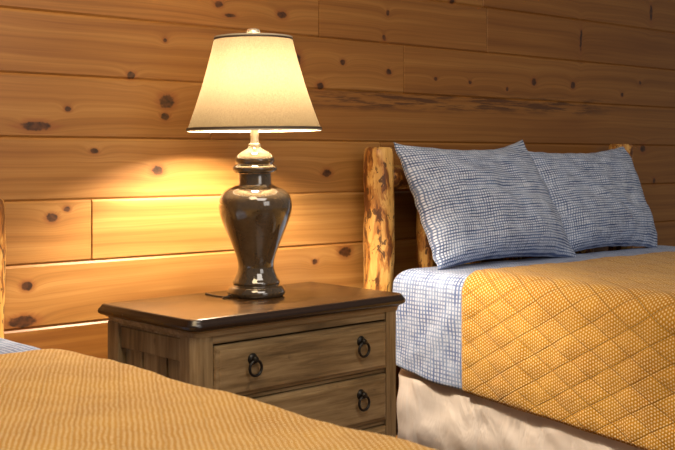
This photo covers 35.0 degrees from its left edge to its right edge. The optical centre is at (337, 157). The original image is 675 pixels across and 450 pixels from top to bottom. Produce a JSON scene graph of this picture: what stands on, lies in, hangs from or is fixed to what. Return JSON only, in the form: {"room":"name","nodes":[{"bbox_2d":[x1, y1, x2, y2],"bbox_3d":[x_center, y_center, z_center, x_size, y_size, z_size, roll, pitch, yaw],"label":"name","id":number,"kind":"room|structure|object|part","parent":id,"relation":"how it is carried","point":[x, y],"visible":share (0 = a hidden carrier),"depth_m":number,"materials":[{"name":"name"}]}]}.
{"room":"hotel room","nodes":[
{"label":"hotel room","id":0,"kind":"room"},
{"bbox_2d":[0,0,674,434],"bbox_3d":[-0.005,-0.175,3.422,8.800,2.450,0.122,0,0,-40],"label":"wall","id":1,"kind":"structure","parent":0,"point":[106,192],"depth_m":3.19,"materials":[{"name":"brown wood"}]},
{"bbox_3d":[1.625,1.100,1.486,8.800,0.100,5.180,0,0,-40],"label":"floor","id":2,"kind":"structure","parent":0,"visible":0},
{"bbox_2d":[0,198,5,338],"bbox_3d":[-0.714,0.533,1.361,1.483,1.034,2.002,0,0,-42],"label":"bed","id":3,"kind":"object","parent":2,"relation":"on","point":[2,206],"visible":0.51,"depth_m":2.52,"materials":[{"name":"brown wood"}]},
{"bbox_3d":[-0.709,0.767,1.268,1.374,0.176,1.867,0,0,-42],"label":"box spring","id":4,"kind":"object","parent":3,"relation":"on","visible":0},
{"bbox_3d":[-0.692,0.534,1.248,1.346,0.289,1.823,0,0,-42],"label":"mattress","id":5,"kind":"object","parent":4,"relation":"on","visible":0},
{"bbox_2d":[0,338,39,353],"bbox_3d":[-1.114,0.534,1.719,1.401,0.321,0.599,0,0,-42],"label":"sheet","id":6,"kind":"object","parent":5,"relation":"on","point":[6,346],"visible":0.15,"depth_m":2.12,"materials":[{"name":"white fabric"}]},
{"bbox_2d":[0,349,436,449],"bbox_3d":[-0.542,0.551,1.080,1.429,0.391,1.447,0,0,-42],"label":"quilt","id":7,"kind":"object","parent":5,"relation":"on","point":[51,399],"visible":1,"depth_m":1.49,"materials":[{"name":"fabric"}]},
{"bbox_2d":[98,282,405,436],"bbox_3d":[-0.195,0.698,2.707,0.700,0.685,0.404,0,0,-43],"label":"nightstand","id":8,"kind":"object","parent":2,"relation":"on","point":[324,352],"visible":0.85,"depth_m":2.57,"materials":[{"name":"brown wood"}]},
{"bbox_3d":[-0.530,0.719,2.616,0.045,0.642,0.048,0,0,-43],"label":"corner post","id":9,"kind":"part","parent":8,"relation":"part of","materials":[{"name":"brown wood"}]},
{"bbox_3d":[-0.432,0.401,2.497,0.019,0.006,0.259,0,0,-43],"label":"rail","id":10,"kind":"part","parent":8,"relation":"part of","materials":[{"name":"brown wood"}]},
{"bbox_3d":[-0.430,0.432,2.498,0.018,0.052,0.259,0,0,-43],"label":"rail","id":11,"kind":"part","parent":8,"relation":"part of","materials":[{"name":"brown wood"}]},
{"bbox_3d":[-0.425,0.664,2.503,0.016,0.452,0.261,0,0,-43],"label":"panel","id":12,"kind":"part","parent":8,"relation":"part of","materials":[{"name":"brown wood"}]},
{"bbox_3d":[-0.315,0.719,2.392,0.052,0.642,0.052,0,0,-43],"label":"corner post","id":13,"kind":"part","parent":8,"relation":"part of","materials":[{"name":"brown wood"}]},
{"bbox_3d":[-0.198,0.391,2.710,0.676,0.015,0.376,0,0,-43],"label":"cornice","id":14,"kind":"part","parent":8,"relation":"part of","materials":[{"name":"brown wood"}]},
{"bbox_2d":[186,28,321,298],"bbox_3d":[-0.214,0.011,2.751,0.348,0.690,0.348,0,0,-28],"label":"table lamp","id":15,"kind":"object","parent":8,"relation":"on","point":[254,83],"visible":1,"depth_m":2.67,"materials":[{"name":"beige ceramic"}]},
{"bbox_3d":[-0.301,0.352,2.752,0.046,0.008,0.115,-1,1,-40],"label":"cord","id":16,"kind":"part","parent":15,"relation":"part of","materials":[{"name":"black plastic"}]},
{"bbox_3d":[-0.216,-0.309,2.749,0.203,0.004,0.203,-1,1,-40],"label":"trim","id":17,"kind":"part","parent":15,"relation":"part of","materials":[{"name":"fabric"}]},
{"bbox_3d":[-0.215,-0.190,2.750,0.343,0.236,0.343,-1,1,-40],"label":"lamp shade","id":18,"kind":"part","parent":15,"relation":"part of","materials":[{"name":"fabric"}]},
{"bbox_3d":[-0.214,-0.071,2.751,0.347,0.005,0.347,-1,1,-40],"label":"trim","id":19,"kind":"part","parent":15,"relation":"part of","materials":[{"name":"fabric"}]},
{"bbox_3d":[-0.213,0.004,2.752,0.116,0.070,0.116,-1,1,-40],"label":"urn lid","id":20,"kind":"part","parent":15,"relation":"part of","materials":[{"name":"beige ceramic"}]},
{"bbox_3d":[-0.213,-0.065,2.751,0.031,0.068,0.031,-1,1,-40],"label":"stem","id":21,"kind":"part","parent":15,"relation":"part of","materials":[{"name":"gold metal"}]},
{"bbox_3d":[-0.084,0.483,2.588,0.548,0.122,0.042,0,0,-43],"label":"drawer","id":22,"kind":"part","parent":8,"relation":"part of","materials":[{"name":"brown wood"}]},
{"bbox_3d":[-0.088,0.748,2.592,0.554,0.404,0.026,0,0,-43],"label":"rail","id":23,"kind":"part","parent":8,"relation":"part of","materials":[{"name":"brown wood"}]},
{"bbox_3d":[-0.084,0.618,2.588,0.548,0.121,0.042,0,0,-43],"label":"drawer","id":24,"kind":"part","parent":8,"relation":"part of","materials":[{"name":"brown wood"}]},
{"bbox_3d":[-0.084,0.778,2.588,0.548,0.174,0.042,0,0,-43],"label":"drawer","id":25,"kind":"part","parent":8,"relation":"part of","materials":[{"name":"brown wood"}]},
{"bbox_3d":[0.127,0.719,2.806,0.052,0.642,0.052,0,0,-43],"label":"corner post","id":26,"kind":"part","parent":8,"relation":"part of","materials":[{"name":"brown wood"}]},
{"bbox_2d":[363,144,633,437],"bbox_3d":[1.226,0.498,3.020,1.369,1.104,2.002,0,0,-40],"label":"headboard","id":27,"kind":"object","parent":2,"relation":"on","point":[381,177],"visible":0.07,"depth_m":3.30,"materials":[{"name":"brown wood"}]},
{"bbox_3d":[0.131,0.508,3.338,0.104,1.084,0.104,0,0,-40],"label":"post","id":28,"kind":"part","parent":27,"relation":"part of","materials":[{"name":"brown wood"}]},
{"bbox_3d":[0.609,0.059,3.748,1.203,0.086,0.087,0,0,-40],"label":"headboard rail","id":29,"kind":"part","parent":27,"relation":"part of","materials":[{"name":"brown wood"}]},
{"bbox_2d":[397,369,641,449],"bbox_3d":[1.274,0.744,2.965,1.376,0.223,1.871,0,0,-40],"label":"bed skirt","id":30,"kind":"object","parent":27,"relation":"on","point":[430,414],"visible":0.33,"depth_m":2.98,"materials":[{"name":"white fabric"}]},
{"bbox_3d":[1.291,0.490,2.946,1.346,0.289,1.823,0,0,-40],"label":"mattress","id":31,"kind":"object","parent":30,"relation":"on","visible":0},
{"bbox_2d":[393,245,674,389],"bbox_3d":[0.840,0.489,3.483,1.402,0.320,0.459,0,0,-40],"label":"sheet","id":32,"kind":"object","parent":31,"relation":"on","point":[428,323],"visible":0.48,"depth_m":3.11,"materials":[{"name":"fabric"}]},
{"bbox_2d":[394,140,576,269],"bbox_3d":[0.493,0.138,3.451,0.672,0.405,0.253,0,0,-38],"label":"pillow","id":33,"kind":"object","parent":32,"relation":"on","point":[471,205],"visible":1,"depth_m":3.32,"materials":[{"name":"blue fabric"}]},
{"bbox_2d":[528,146,657,251],"bbox_3d":[0.920,0.146,3.843,0.626,0.387,0.221,0,0,-38],"label":"pillow","id":34,"kind":"object","parent":32,"relation":"on","point":[599,199],"visible":0.85,"depth_m":3.76,"materials":[{"name":"blue fabric"}]},
{"bbox_2d":[461,251,674,449],"bbox_3d":[1.391,0.503,2.827,1.433,0.398,1.593,0,0,-40],"label":"quilt","id":35,"kind":"object","parent":31,"relation":"on","point":[588,345],"visible":1,"depth_m":2.70,"materials":[{"name":"fabric"}]},
{"bbox_3d":[1.099,0.498,4.152,0.102,1.104,0.102,0,0,-40],"label":"post","id":36,"kind":"part","parent":27,"relation":"part of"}
]}

